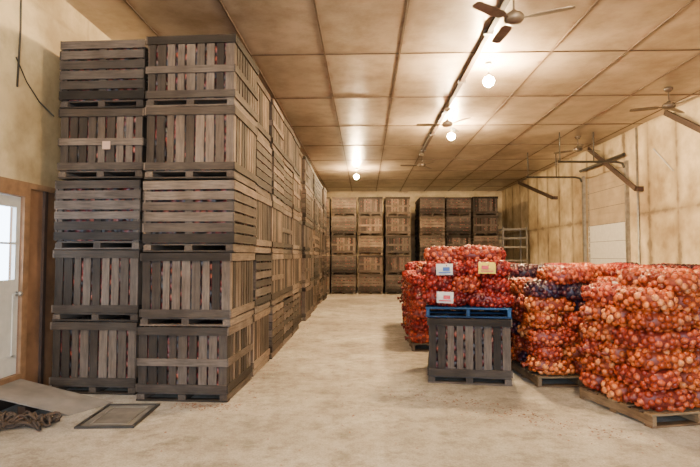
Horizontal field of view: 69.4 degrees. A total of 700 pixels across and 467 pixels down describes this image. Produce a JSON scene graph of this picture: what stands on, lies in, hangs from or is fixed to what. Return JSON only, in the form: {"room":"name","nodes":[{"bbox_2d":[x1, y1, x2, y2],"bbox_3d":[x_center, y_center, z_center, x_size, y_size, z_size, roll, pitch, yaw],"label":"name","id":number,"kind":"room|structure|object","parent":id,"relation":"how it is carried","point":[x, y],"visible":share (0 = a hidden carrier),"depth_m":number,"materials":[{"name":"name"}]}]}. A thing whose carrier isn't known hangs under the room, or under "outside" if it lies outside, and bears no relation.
{"room":"farm building","nodes":[
{"label":"farm building","id":0,"kind":"room"},
{"bbox_2d":[0,0,110,385],"bbox_3d":[-3.858,-0.366,12.449,0.150,5.240,30.600,0,-3,2],"label":"wall","id":1,"kind":"structure","parent":0,"point":[29,134],"depth_m":6.36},
{"bbox_2d":[0,287,699,466],"bbox_3d":[1.988,2.303,11.255,12.200,0.200,32.800,0,-3,2],"label":"floor","id":2,"kind":"structure","parent":0,"point":[357,325],"depth_m":5.13,"materials":[{"name":"concrete"}]},
{"bbox_2d":[0,410,62,430],"bbox_3d":[-3.392,1.865,5.028,0.868,0.115,0.423,0,-3,2],"label":"rope","id":3,"kind":"object","parent":2,"relation":"on","point":[33,420],"visible":1,"depth_m":5.06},
{"bbox_2d":[0,379,112,415],"bbox_3d":[-3.332,1.827,5.631,1.160,0.250,0.650,0,-3,2],"label":"ramp","id":4,"kind":"object","parent":2,"relation":"on","point":[31,396],"visible":0.94,"depth_m":5.60,"materials":[{"name":"wood"}]},
{"bbox_2d":[49,315,139,394],"bbox_3d":[-3.141,1.563,6.791,1.105,0.883,1.135,0,-3,3],"label":"crate","id":5,"kind":"object","parent":2,"relation":"on","point":[99,356],"visible":0.57,"depth_m":6.25,"materials":[{"name":"brown wood"}]},
{"bbox_2d":[51,250,168,321],"bbox_3d":[-3.129,0.672,6.821,1.106,0.883,1.135,0,-3,3],"label":"crate","id":6,"kind":"object","parent":5,"relation":"on","point":[104,285],"visible":0.64,"depth_m":6.28,"materials":[{"name":"brown wood"}]},
{"bbox_2d":[53,180,145,249],"bbox_3d":[-3.115,-0.210,6.852,1.112,0.869,1.140,0,-3,4],"label":"crate","id":7,"kind":"object","parent":6,"relation":"on","point":[89,214],"visible":0.75,"depth_m":6.29,"materials":[{"name":"brown wood"}]},
{"bbox_2d":[57,108,149,180],"bbox_3d":[-3.101,-1.107,6.900,1.106,0.884,1.136,0,-3,3],"label":"crate","id":8,"kind":"object","parent":7,"relation":"on","point":[83,131],"visible":0.62,"depth_m":6.35,"materials":[{"name":"brown wood"}]},
{"bbox_2d":[59,39,148,108],"bbox_3d":[-3.100,-1.990,6.938,1.111,0.872,1.141,0,-3,3],"label":"crate","id":9,"kind":"object","parent":8,"relation":"on","point":[99,74],"visible":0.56,"depth_m":6.38,"materials":[{"name":"brown wood"}]},
{"bbox_2d":[74,403,159,428],"bbox_3d":[-2.439,1.929,5.364,0.580,0.021,0.780,0,-3,-2],"label":"scale","id":10,"kind":"object","parent":2,"relation":"on","point":[128,415],"visible":1,"depth_m":5.32,"materials":[{"name":"metal"}]},
{"bbox_2d":[135,316,252,402],"bbox_3d":[-1.933,1.556,6.468,1.106,0.865,1.136,0,-3,3],"label":"crate","id":11,"kind":"object","parent":2,"relation":"on","point":[187,362],"visible":0.91,"depth_m":5.93,"materials":[{"name":"brown wood"}]},
{"bbox_2d":[139,253,254,326],"bbox_3d":[-1.910,0.685,6.515,1.105,0.866,1.135,0,-3,3],"label":"crate","id":12,"kind":"object","parent":11,"relation":"on","point":[192,288],"visible":1,"depth_m":5.98,"materials":[{"name":"brown wood"}]},
{"bbox_2d":[142,180,256,252],"bbox_3d":[-1.887,-0.181,6.543,1.112,0.852,1.140,0,-3,3],"label":"crate","id":13,"kind":"object","parent":12,"relation":"on","point":[194,216],"visible":1,"depth_m":5.99,"materials":[{"name":"brown wood"}]},
{"bbox_2d":[143,106,257,189],"bbox_3d":[-1.882,-1.060,6.574,1.105,0.865,1.135,0,-3,3],"label":"crate","id":14,"kind":"object","parent":13,"relation":"on","point":[190,143],"visible":0.88,"depth_m":6.04,"materials":[{"name":"brown wood"}]},
{"bbox_2d":[145,34,258,128],"bbox_3d":[-1.883,-1.932,6.628,1.106,0.867,1.136,0,-3,4],"label":"crate","id":15,"kind":"object","parent":14,"relation":"on","point":[217,69],"visible":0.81,"depth_m":6.09,"materials":[{"name":"brown wood"}]},
{"bbox_2d":[251,307,269,376],"bbox_3d":[-1.879,1.612,7.708,1.105,0.865,1.135,0,-3,2],"label":"crate","id":16,"kind":"object","parent":2,"relation":"on","point":[260,351],"visible":0.3,"depth_m":7.56,"materials":[{"name":"brown wood"}]},
{"bbox_2d":[253,255,271,313],"bbox_3d":[-1.867,0.747,7.746,1.112,0.852,1.140,0,-3,2],"label":"crate","id":17,"kind":"object","parent":16,"relation":"on","point":[262,263],"visible":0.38,"depth_m":7.62,"materials":[{"name":"brown wood"}]},
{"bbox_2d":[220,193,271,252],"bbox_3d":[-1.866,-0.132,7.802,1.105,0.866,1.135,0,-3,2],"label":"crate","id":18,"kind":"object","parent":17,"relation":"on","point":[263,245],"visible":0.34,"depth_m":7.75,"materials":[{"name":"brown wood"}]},
{"bbox_2d":[254,134,271,199],"bbox_3d":[-1.865,-1.000,7.802,1.112,0.855,1.141,0,-3,2],"label":"crate","id":19,"kind":"object","parent":18,"relation":"on","point":[263,151],"visible":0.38,"depth_m":7.74,"materials":[{"name":"brown wood"}]},
{"bbox_2d":[257,76,270,146],"bbox_3d":[-1.899,-1.876,7.866,1.105,0.865,1.135,0,-3,3],"label":"crate","id":20,"kind":"object","parent":19,"relation":"on","point":[264,97],"visible":0.17,"depth_m":7.93,"materials":[{"name":"brown wood"}]},
{"bbox_2d":[268,301,283,358],"bbox_3d":[-1.815,1.671,8.903,1.112,0.855,1.141,0,-3,2],"label":"crate","id":21,"kind":"object","parent":2,"relation":"on","point":[276,324],"visible":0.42,"depth_m":8.72,"materials":[{"name":"brown wood"}]},
{"bbox_2d":[255,254,283,305],"bbox_3d":[-1.821,0.794,8.965,1.106,0.867,1.136,0,-3,2],"label":"crate","id":22,"kind":"object","parent":21,"relation":"on","point":[277,276],"visible":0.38,"depth_m":8.86,"materials":[{"name":"brown wood"}]},
{"bbox_2d":[270,202,283,252],"bbox_3d":[-1.822,-0.077,9.017,1.105,0.865,1.135,0,-3,2],"label":"crate","id":23,"kind":"object","parent":22,"relation":"on","point":[276,211],"visible":0.3,"depth_m":8.87,"materials":[{"name":"brown wood"}]},
{"bbox_2d":[270,151,283,206],"bbox_3d":[-1.817,-0.943,9.042,1.112,0.852,1.140,0,-3,1],"label":"crate","id":24,"kind":"object","parent":23,"relation":"on","point":[277,196],"visible":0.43,"depth_m":8.90,"materials":[{"name":"brown wood"}]},
{"bbox_2d":[269,98,283,160],"bbox_3d":[-1.826,-1.823,9.076,1.106,0.865,1.136,0,-3,2],"label":"crate","id":25,"kind":"object","parent":24,"relation":"on","point":[276,118],"visible":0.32,"depth_m":8.83,"materials":[{"name":"brown wood"}]},
{"bbox_2d":[282,296,292,345],"bbox_3d":[-1.781,1.727,10.133,1.112,0.852,1.140,0,-3,2],"label":"crate","id":26,"kind":"object","parent":2,"relation":"on","point":[288,301],"visible":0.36,"depth_m":10.10,"materials":[{"name":"brown wood"}]},
{"bbox_2d":[282,254,291,298],"bbox_3d":[-1.805,0.849,10.194,1.105,0.865,1.135,0,-3,3],"label":"crate","id":27,"kind":"object","parent":26,"relation":"on","point":[286,262],"visible":0.26,"depth_m":10.15,"materials":[{"name":"brown wood"}]},
{"bbox_2d":[255,209,291,253],"bbox_3d":[-1.814,-0.024,10.211,1.106,0.867,1.136,0,-3,2],"label":"crate","id":28,"kind":"object","parent":27,"relation":"on","point":[286,229],"visible":0.25,"depth_m":10.21,"materials":[{"name":"brown wood"}]},
{"bbox_2d":[283,165,292,212],"bbox_3d":[-1.806,-0.891,10.255,1.112,0.855,1.141,0,-3,3],"label":"crate","id":29,"kind":"object","parent":28,"relation":"on","point":[288,181],"visible":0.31,"depth_m":10.28,"materials":[{"name":"brown wood"}]},
{"bbox_2d":[282,118,293,171],"bbox_3d":[-1.783,-1.769,10.283,1.105,0.865,1.135,0,-3,3],"label":"crate","id":30,"kind":"object","parent":29,"relation":"on","point":[288,133],"visible":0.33,"depth_m":10.17,"materials":[{"name":"brown wood"}]},
{"bbox_2d":[291,292,299,335],"bbox_3d":[-1.755,1.780,11.350,1.112,0.855,1.141,0,-3,1],"label":"crate","id":31,"kind":"object","parent":2,"relation":"on","point":[296,299],"visible":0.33,"depth_m":11.35,"materials":[{"name":"brown wood"}]},
{"bbox_2d":[291,254,299,294],"bbox_3d":[-1.754,0.902,11.386,1.106,0.866,1.135,0,-3,1],"label":"crate","id":32,"kind":"object","parent":31,"relation":"on","point":[295,284],"visible":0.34,"depth_m":11.20,"materials":[{"name":"brown wood"}]},
{"bbox_2d":[290,214,299,253],"bbox_3d":[-1.759,0.030,11.428,1.105,0.866,1.135,0,-3,1],"label":"crate","id":33,"kind":"object","parent":32,"relation":"on","point":[294,241],"visible":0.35,"depth_m":11.21,"materials":[{"name":"brown wood"}]},
{"bbox_2d":[291,173,300,216],"bbox_3d":[-1.748,-0.842,11.479,1.106,0.865,1.136,0,-3,2],"label":"crate","id":34,"kind":"object","parent":33,"relation":"on","point":[295,208],"visible":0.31,"depth_m":11.32,"materials":[{"name":"brown wood"}]},
{"bbox_2d":[292,135,299,179],"bbox_3d":[-1.757,-1.714,11.516,1.105,0.866,1.135,0,-3,2],"label":"crate","id":35,"kind":"object","parent":34,"relation":"on","point":[296,146],"visible":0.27,"depth_m":11.41,"materials":[{"name":"brown wood"}]},
{"bbox_2d":[301,285,310,320],"bbox_3d":[-1.675,1.883,13.792,1.105,0.865,1.135,0,-3,3],"label":"crate","id":36,"kind":"object","parent":2,"relation":"on","point":[305,294],"visible":0.3,"depth_m":13.26,"materials":[{"name":"brown wood"}]},
{"bbox_2d":[301,255,309,286],"bbox_3d":[-1.702,1.011,13.839,1.106,0.867,1.136,0,-3,2],"label":"crate","id":37,"kind":"object","parent":36,"relation":"on","point":[305,268],"visible":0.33,"depth_m":13.36,"materials":[{"name":"brown wood"}]},
{"bbox_2d":[301,221,309,253],"bbox_3d":[-1.709,0.138,13.855,1.105,0.866,1.135,0,-3,2],"label":"crate","id":38,"kind":"object","parent":37,"relation":"on","point":[305,226],"visible":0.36,"depth_m":13.44,"materials":[{"name":"brown wood"}]},
{"bbox_2d":[301,189,310,223],"bbox_3d":[-1.695,-0.728,13.898,1.111,0.854,1.141,0,-3,2],"label":"crate","id":39,"kind":"object","parent":38,"relation":"on","point":[305,195],"visible":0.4,"depth_m":13.40,"materials":[{"name":"brown wood"}]},
{"bbox_2d":[302,156,309,192],"bbox_3d":[-1.709,-1.606,13.945,1.106,0.867,1.136,0,-3,2],"label":"crate","id":40,"kind":"object","parent":39,"relation":"on","point":[305,162],"visible":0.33,"depth_m":13.55,"materials":[{"name":"brown wood"}]},
{"bbox_2d":[310,283,313,312],"bbox_3d":[-1.681,1.938,15.028,1.106,0.866,1.135,0,-3,2],"label":"crate","id":41,"kind":"object","parent":2,"relation":"on","point":[312,285],"visible":0.13,"depth_m":15.10,"materials":[{"name":"brown wood"}]},
{"bbox_2d":[309,255,313,284],"bbox_3d":[-1.663,1.066,15.060,1.105,0.865,1.135,0,-3,1],"label":"crate","id":42,"kind":"object","parent":41,"relation":"on","point":[311,259],"visible":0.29,"depth_m":14.89,"materials":[{"name":"brown wood"}]},
{"bbox_2d":[309,224,313,253],"bbox_3d":[-1.685,0.192,15.077,1.106,0.865,1.136,0,-3,1],"label":"crate","id":43,"kind":"object","parent":42,"relation":"on","point":[311,239],"visible":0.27,"depth_m":14.93,"materials":[{"name":"brown wood"}]},
{"bbox_2d":[313,281,316,310],"bbox_3d":[-1.647,1.991,16.223,1.106,0.867,1.136,0,-3,0],"label":"crate","id":44,"kind":"object","parent":2,"relation":"on","point":[315,283],"visible":0.23,"depth_m":15.99,"materials":[{"name":"brown wood"}]},
{"bbox_2d":[314,255,317,282],"bbox_3d":[-1.634,1.125,16.282,1.112,0.855,1.141,0,-3,1],"label":"crate","id":45,"kind":"object","parent":44,"relation":"on","point":[315,256],"visible":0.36,"depth_m":16.04,"materials":[{"name":"brown wood"}]},
{"bbox_2d":[300,227,317,254],"bbox_3d":[-1.635,0.255,16.326,1.112,0.852,1.140,0,-3,1],"label":"crate","id":46,"kind":"object","parent":45,"relation":"on","point":[315,231],"visible":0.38,"depth_m":16.21,"materials":[{"name":"brown wood"}]},
{"bbox_2d":[313,199,317,227],"bbox_3d":[-1.631,-0.625,16.366,1.106,0.865,1.136,0,-3,1],"label":"crate","id":47,"kind":"object","parent":46,"relation":"on","point":[315,214],"visible":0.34,"depth_m":16.15,"materials":[{"name":"brown wood"}]},
{"bbox_2d":[313,172,317,200],"bbox_3d":[-1.656,-1.491,16.399,1.112,0.855,1.141,0,-3,1],"label":"crate","id":48,"kind":"object","parent":47,"relation":"on","point":[315,178],"visible":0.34,"depth_m":16.21,"materials":[{"name":"brown wood"}]},
{"bbox_2d":[322,277,326,299],"bbox_3d":[-1.506,2.155,19.904,1.105,0.865,1.135,0,-3,3],"label":"crate","id":49,"kind":"object","parent":2,"relation":"on","point":[324,278],"visible":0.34,"depth_m":19.61,"materials":[{"name":"brown wood"}]},
{"bbox_2d":[322,255,326,277],"bbox_3d":[-1.511,1.288,19.937,1.112,0.855,1.141,0,-3,3],"label":"crate","id":50,"kind":"object","parent":49,"relation":"on","point":[324,257],"visible":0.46,"depth_m":19.43,"materials":[{"name":"brown wood"}]},
{"bbox_2d":[326,274,330,293],"bbox_3d":[-1.442,2.301,23.184,1.105,0.866,1.135,0,-3,2],"label":"crate","id":51,"kind":"object","parent":2,"relation":"on","point":[328,276],"visible":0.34,"depth_m":22.63,"materials":[{"name":"brown wood"}]},
{"bbox_2d":[327,255,331,273],"bbox_3d":[-1.430,1.435,23.207,1.112,0.852,1.140,0,-3,2],"label":"crate","id":52,"kind":"object","parent":51,"relation":"on","point":[329,259],"visible":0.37,"depth_m":22.64,"materials":[{"name":"brown wood"}]},
{"bbox_2d":[331,274,356,293],"bbox_3d":[-0.265,2.301,23.055,1.112,0.855,1.141,0,-3,2],"label":"crate","id":53,"kind":"object","parent":2,"relation":"on","point":[340,283],"visible":0.98,"depth_m":22.50,"materials":[{"name":"brown wood"}]},
{"bbox_2d":[331,255,356,274],"bbox_3d":[-0.258,1.431,23.105,1.112,0.852,1.140,0,-3,2],"label":"crate","id":54,"kind":"object","parent":53,"relation":"on","point":[346,264],"visible":1,"depth_m":22.55,"materials":[{"name":"brown wood"}]},
{"bbox_2d":[331,236,355,254],"bbox_3d":[-0.273,0.551,23.133,1.106,0.865,1.136,0,-3,2],"label":"crate","id":55,"kind":"object","parent":54,"relation":"on","point":[340,244],"visible":1,"depth_m":22.58,"materials":[{"name":"brown wood"}]},
{"bbox_2d":[331,216,356,235],"bbox_3d":[-0.264,-0.314,23.171,1.112,0.852,1.140,0,-3,1],"label":"crate","id":56,"kind":"object","parent":55,"relation":"on","point":[344,225],"visible":0.98,"depth_m":22.61,"materials":[{"name":"brown wood"}]},
{"bbox_2d":[332,197,356,216],"bbox_3d":[-0.253,-1.186,23.213,1.112,0.852,1.140,0,-3,1],"label":"crate","id":57,"kind":"object","parent":56,"relation":"on","point":[341,206],"visible":0.97,"depth_m":22.65,"materials":[{"name":"brown wood"}]},
{"bbox_2d":[358,274,382,293],"bbox_3d":[0.941,2.305,23.118,1.112,0.852,1.140,0,-3,2],"label":"crate","id":58,"kind":"object","parent":2,"relation":"on","point":[370,283],"visible":0.97,"depth_m":22.56,"materials":[{"name":"brown wood"}]},
{"bbox_2d":[358,255,382,274],"bbox_3d":[0.931,1.425,23.156,1.106,0.865,1.136,0,-3,2],"label":"crate","id":59,"kind":"object","parent":58,"relation":"on","point":[367,264],"visible":1,"depth_m":22.61,"materials":[{"name":"brown wood"}]},
{"bbox_2d":[359,236,382,254],"bbox_3d":[0.946,0.560,23.201,1.111,0.854,1.141,0,-3,1],"label":"crate","id":60,"kind":"object","parent":59,"relation":"on","point":[367,244],"visible":1,"depth_m":22.64,"materials":[{"name":"brown wood"}]},
{"bbox_2d":[358,216,382,235],"bbox_3d":[0.933,-0.319,23.234,1.106,0.865,1.136,0,-3,2],"label":"crate","id":61,"kind":"object","parent":60,"relation":"on","point":[368,225],"visible":1,"depth_m":22.69,"materials":[{"name":"brown wood"}]},
{"bbox_2d":[358,197,382,215],"bbox_3d":[0.941,-1.191,23.258,1.105,0.865,1.135,0,-3,2],"label":"crate","id":62,"kind":"object","parent":61,"relation":"on","point":[368,206],"visible":0.93,"depth_m":22.71,"materials":[{"name":"brown wood"}]},
{"bbox_2d":[385,274,402,293],"bbox_3d":[2.157,2.304,23.096,1.112,0.852,1.140,0,-3,2],"label":"crate","id":63,"kind":"object","parent":2,"relation":"on","point":[391,280],"visible":0.62,"depth_m":22.54,"materials":[{"name":"brown wood"}]},
{"bbox_2d":[385,255,409,274],"bbox_3d":[2.167,1.425,23.134,1.105,0.866,1.135,0,-3,2],"label":"crate","id":64,"kind":"object","parent":63,"relation":"on","point":[394,264],"visible":0.77,"depth_m":22.59,"materials":[{"name":"brown wood"}]},
{"bbox_2d":[385,236,409,254],"bbox_3d":[2.170,0.553,23.181,1.106,0.865,1.136,0,-3,2],"label":"crate","id":65,"kind":"object","parent":64,"relation":"on","point":[393,244],"visible":1,"depth_m":22.63,"materials":[{"name":"brown wood"}]},
{"bbox_2d":[385,216,409,235],"bbox_3d":[2.167,-0.320,23.214,1.106,0.865,1.136,0,-3,2],"label":"crate","id":66,"kind":"object","parent":65,"relation":"on","point":[394,225],"visible":0.99,"depth_m":22.67,"materials":[{"name":"brown wood"}]},
{"bbox_2d":[384,197,409,215],"bbox_3d":[2.160,-1.192,23.252,1.106,0.865,1.136,0,-3,2],"label":"crate","id":67,"kind":"object","parent":66,"relation":"on","point":[394,206],"visible":0.97,"depth_m":22.71,"materials":[{"name":"brown wood"}]},
{"bbox_2d":[161,321,661,465],"bbox_3d":[0.529,2.128,9.693,4.860,0.006,12.395,0,-3,2],"label":"litter","id":68,"kind":"object","parent":2,"relation":"on","point":[310,321],"visible":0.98,"depth_m":5.58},
{"bbox_2d":[397,261,425,322],"bbox_3d":[1.866,1.454,12.192,1.412,1.576,1.402,0,-3,2],"label":"bags","id":69,"kind":"object","parent":2,"relation":"on","point":[410,266],"visible":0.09,"depth_m":12.15,"materials":[{"name":"red plastic"}]},
{"bbox_2d":[400,262,425,334],"bbox_3d":[1.772,1.398,10.899,1.436,1.572,1.418,0,-3,2],"label":"bags","id":70,"kind":"object","parent":2,"relation":"on","point":[420,264],"visible":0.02,"depth_m":11.07,"materials":[{"name":"red plastic"}]},
{"bbox_2d":[401,265,442,350],"bbox_3d":[1.695,1.339,9.606,1.421,1.574,1.437,0,-3,2],"label":"bags","id":71,"kind":"object","parent":2,"relation":"on","point":[417,329],"visible":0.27,"depth_m":9.08,"materials":[{"name":"red plastic"}]},
{"bbox_2d":[427,309,512,385],"bbox_3d":[1.678,1.592,7.250,1.105,0.865,1.135,0,-3,10],"label":"crate","id":72,"kind":"object","parent":2,"relation":"on","point":[467,348],"visible":0.9,"depth_m":6.71,"materials":[{"name":"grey wood"}]},
{"bbox_2d":[416,244,517,318],"bbox_3d":[1.654,0.654,7.270,1.399,0.988,1.348,-1,-3,13],"label":"bags","id":73,"kind":"object","parent":72,"relation":"on","point":[468,277],"visible":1,"depth_m":6.79,"materials":[{"name":"red plastic"}]},
{"bbox_2d":[497,227,527,263],"bbox_3d":[7.359,1.220,22.910,1.110,3.000,0.960,0,-3,2],"label":"storage rack","id":74,"kind":"object","parent":2,"relation":"on","point":[503,229],"visible":0.52,"depth_m":22.48,"materials":[{"name":"wood"}]},
{"bbox_2d":[492,263,550,348],"bbox_3d":[2.952,1.288,8.522,1.423,1.582,1.430,0,-3,0],"label":"bags","id":75,"kind":"object","parent":2,"relation":"on","point":[525,270],"visible":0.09,"depth_m":8.15,"materials":[{"name":"red plastic"}]},
{"bbox_2d":[509,265,606,386],"bbox_3d":[2.974,1.228,7.132,1.429,1.577,1.460,0,-3,-1],"label":"bags","id":76,"kind":"object","parent":2,"relation":"on","point":[545,329],"visible":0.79,"depth_m":6.61,"materials":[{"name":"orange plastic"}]},
{"bbox_2d":[526,132,630,262],"bbox_3d":[6.941,-0.215,15.676,1.948,5.225,2.920,0,-3,2],"label":"door track","id":77,"kind":"object","parent":2,"relation":"on","point":[625,165],"visible":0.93,"depth_m":14.36,"materials":[{"name":"metal"}]},
{"bbox_2d":[567,263,617,279],"bbox_3d":[4.265,1.299,8.728,1.432,1.576,1.412,0,-3,2],"label":"bags","id":78,"kind":"object","parent":2,"relation":"on","point":[603,270],"visible":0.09,"depth_m":8.50,"materials":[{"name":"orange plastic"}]},
{"bbox_2d":[577,267,699,428],"bbox_3d":[3.409,1.163,5.666,1.455,1.577,1.413,1,-3,-11],"label":"bags","id":79,"kind":"object","parent":2,"relation":"on","point":[640,346],"visible":1,"depth_m":5.16,"materials":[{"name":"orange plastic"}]},
{"bbox_2d":[598,264,692,283],"bbox_3d":[4.324,1.239,7.370,1.391,1.576,1.416,0,-3,1],"label":"bags","id":80,"kind":"object","parent":2,"relation":"on","point":[619,267],"visible":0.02,"depth_m":7.34,"materials":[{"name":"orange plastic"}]},
{"bbox_2d":[647,263,699,267],"bbox_3d":[5.576,1.304,8.884,1.399,1.579,1.387,0,-3,2],"label":"bags","id":81,"kind":"object","parent":2,"relation":"on","point":[663,264],"visible":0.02,"depth_m":8.62,"materials":[{"name":"red plastic"}]},
{"bbox_3d":[3.696,2.297,22.975,1.112,0.855,1.141,0,-3,1],"label":"crate","id":82,"kind":"object","parent":2,"relation":"on","visible":0},
{"bbox_2d":[418,255,425,260],"bbox_3d":[3.694,1.419,23.000,1.105,0.866,1.135,0,-3,2],"label":"crate","id":83,"kind":"object","parent":82,"relation":"on","point":[420,257],"visible":0.09,"depth_m":22.49,"materials":[{"name":"brown wood"}]},
{"bbox_2d":[417,236,444,254],"bbox_3d":[3.695,0.554,23.052,1.112,0.852,1.140,0,-3,1],"label":"crate","id":84,"kind":"object","parent":83,"relation":"on","point":[423,242],"visible":0.66,"depth_m":22.50,"materials":[{"name":"brown wood"}]},
{"bbox_2d":[418,216,444,235],"bbox_3d":[3.702,-0.318,23.087,1.112,0.852,1.140,0,-3,2],"label":"crate","id":85,"kind":"object","parent":84,"relation":"on","point":[427,225],"visible":0.98,"depth_m":22.53,"materials":[{"name":"brown wood"}]},
{"bbox_2d":[417,197,444,217],"bbox_3d":[3.701,-1.190,23.128,1.112,0.852,1.140,0,-3,1],"label":"crate","id":86,"kind":"object","parent":85,"relation":"on","point":[426,206],"visible":0.98,"depth_m":22.57,"materials":[{"name":"brown wood"}]},
{"bbox_3d":[6.067,2.289,22.913,1.106,0.867,1.136,0,-3,2],"label":"crate","id":87,"kind":"object","parent":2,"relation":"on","visible":0},
{"bbox_3d":[6.059,1.417,22.958,1.105,0.866,1.135,0,-3,2],"label":"crate","id":88,"kind":"object","parent":87,"relation":"on","visible":0},
{"bbox_2d":[471,236,498,246],"bbox_3d":[6.071,0.551,22.991,1.111,0.854,1.141,0,-3,2],"label":"crate","id":89,"kind":"object","parent":88,"relation":"on","point":[475,240],"visible":0.41,"depth_m":22.44,"materials":[{"name":"brown wood"}]},
{"bbox_2d":[470,216,498,235],"bbox_3d":[6.066,-0.327,23.035,1.106,0.867,1.136,0,-3,1],"label":"crate","id":90,"kind":"object","parent":89,"relation":"on","point":[480,225],"visible":0.91,"depth_m":22.49,"materials":[{"name":"brown wood"}]},
{"bbox_2d":[471,196,497,216],"bbox_3d":[6.075,-1.199,23.087,1.105,0.866,1.135,0,-3,2],"label":"crate","id":91,"kind":"object","parent":90,"relation":"on","point":[480,205],"visible":0.8,"depth_m":22.54,"materials":[{"name":"brown wood"}]},
{"bbox_2d":[65,0,699,191],"bbox_3d":[2.017,-3.062,12.494,12.200,0.150,30.800,0,-3,2],"label":"ceiling","id":92,"kind":"structure","parent":0,"point":[266,27],"depth_m":9.65,"materials":[{"name":"wood"}]},
{"bbox_2d":[15,0,53,116],"bbox_3d":[-3.930,-2.391,6.355,0.029,1.657,0.758,0,-3,2],"label":"hanging cord","id":93,"kind":"object","parent":92,"relation":"hanging from","point":[20,18],"visible":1,"depth_m":6.03,"materials":[{"name":"metal"}]},
{"bbox_2d":[123,0,699,191],"bbox_3d":[2.014,-2.985,12.391,11.600,0.011,30.600,0,-3,2],"label":"trim","id":94,"kind":"structure","parent":92,"relation":"attached to","point":[125,1],"depth_m":11.12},
{"bbox_2d":[416,107,470,131],"bbox_3d":[2.369,-2.708,12.010,1.304,0.450,1.136,-1,-3,30],"label":"ceiling fan","id":95,"kind":"object","parent":92,"relation":"hanging from","point":[446,124],"depth_m":11.82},
{"bbox_2d":[420,0,509,153],"bbox_3d":[2.153,-3.175,7.288,0.160,0.062,20.400,0,-3,2],"label":"conduit","id":96,"kind":"object","parent":92,"relation":"attached to","point":[487,33],"depth_m":9.19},
{"bbox_2d":[483,62,494,86],"bbox_3d":[2.530,-2.895,9.217,0.210,0.445,0.207,0,-3,2],"label":"ceiling lamp","id":97,"kind":"object","parent":92,"relation":"hanging from","point":[488,81],"depth_m":9.17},
{"bbox_2d":[472,0,574,43],"bbox_3d":[2.123,-2.943,6.739,1.304,0.450,1.136,0,-3,-3],"label":"ceiling fan","id":98,"kind":"object","parent":92,"relation":"hanging from","point":[514,17],"depth_m":6.46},
{"bbox_2d":[554,136,596,153],"bbox_3d":[6.900,-2.639,14.976,1.136,0.450,1.304,1,-3,-13],"label":"ceiling fan","id":99,"kind":"object","parent":92,"relation":"hanging from","point":[579,148],"depth_m":14.92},
{"bbox_2d":[629,87,697,112],"bbox_3d":[6.842,-2.828,10.742,1.136,0.450,1.304,2,-3,-38],"label":"ceiling fan","id":100,"kind":"object","parent":92,"relation":"hanging from","point":[669,105],"depth_m":10.63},
{"bbox_2d":[326,191,501,286],"bbox_3d":[2.470,0.309,27.628,11.900,5.240,0.150,0,-3,2],"label":"wall","id":101,"kind":"structure","parent":0,"point":[414,195],"depth_m":27.59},
{"bbox_2d":[502,97,699,264],"bbox_3d":[7.887,-0.382,12.100,0.150,5.240,30.600,0,-3,2],"label":"wall","id":102,"kind":"structure","parent":0,"point":[669,202],"depth_m":13.71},
{"bbox_2d":[518,181,557,199],"bbox_3d":[7.987,-1.896,21.712,0.214,1.345,4.368,0,-3,2],"label":"brace","id":103,"kind":"object","parent":102,"relation":"attached to","point":[519,182],"visible":1,"depth_m":21.06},
{"bbox_2d":[587,167,625,263],"bbox_3d":[7.989,0.245,15.624,0.055,4.300,2.698,0,-3,2],"label":"door","id":104,"kind":"structure","parent":102,"relation":"in","point":[606,199],"depth_m":15.71,"materials":[{"name":"metal"}]},
{"bbox_2d":[587,147,643,190],"bbox_3d":[7.787,-1.969,14.970,0.214,1.786,2.883,0,-3,2],"label":"brace","id":105,"kind":"object","parent":102,"relation":"attached to","point":[611,168],"visible":1,"depth_m":14.44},
{"bbox_2d":[635,128,673,264],"bbox_3d":[7.801,-0.351,12.910,0.058,5.150,1.643,0,-3,2],"label":"conduit","id":106,"kind":"object","parent":102,"relation":"attached to","point":[636,138],"visible":0.83,"depth_m":13.70,"materials":[{"name":"metal"}]},
{"bbox_2d":[663,110,699,132],"bbox_3d":[7.674,-2.388,11.186,0.214,1.286,2.083,0,-3,2],"label":"brace","id":107,"kind":"object","parent":102,"relation":"attached to","point":[671,115],"visible":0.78,"depth_m":11.51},
{"bbox_3d":[-4.193,0.471,1.125,0.150,2.560,8.040,0,-3,2],"label":"wall","id":108,"kind":"structure","parent":0,"visible":0},
{"bbox_2d":[0,194,22,378],"bbox_3d":[-3.982,0.595,5.610,0.125,2.110,0.920,0,-3,2],"label":"door","id":109,"kind":"structure","parent":108,"relation":"in","point":[9,293],"depth_m":5.94,"materials":[{"name":"metal"}]},
{"bbox_2d":[0,176,55,385],"bbox_3d":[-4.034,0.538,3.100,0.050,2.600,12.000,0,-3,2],"label":"door frame","id":110,"kind":"structure","parent":108,"relation":"attached to","point":[7,185],"depth_m":6.15,"materials":[{"name":"brown wood"}]},
{"bbox_3d":[4.890,1.423,23.091,1.106,0.865,1.136,0,-3,2],"label":"crate","id":111,"kind":"object","parent":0,"visible":0},
{"bbox_2d":[445,236,471,246],"bbox_3d":[4.894,0.551,23.151,1.106,0.865,1.136,0,-3,1],"label":"crate","id":112,"kind":"object","parent":111,"relation":"on","point":[457,241],"visible":0.4,"depth_m":22.61,"materials":[{"name":"brown wood"}]},
{"bbox_2d":[444,216,470,235],"bbox_3d":[4.879,-0.315,23.173,1.111,0.854,1.141,0,-3,2],"label":"crate","id":113,"kind":"object","parent":112,"relation":"on","point":[455,226],"visible":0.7,"depth_m":22.61,"materials":[{"name":"brown wood"}]},
{"bbox_2d":[444,197,470,216],"bbox_3d":[4.896,-1.186,23.219,1.112,0.852,1.140,0,-3,1],"label":"crate","id":114,"kind":"object","parent":113,"relation":"on","point":[454,206],"visible":0.81,"depth_m":22.66,"materials":[{"name":"brown wood"}]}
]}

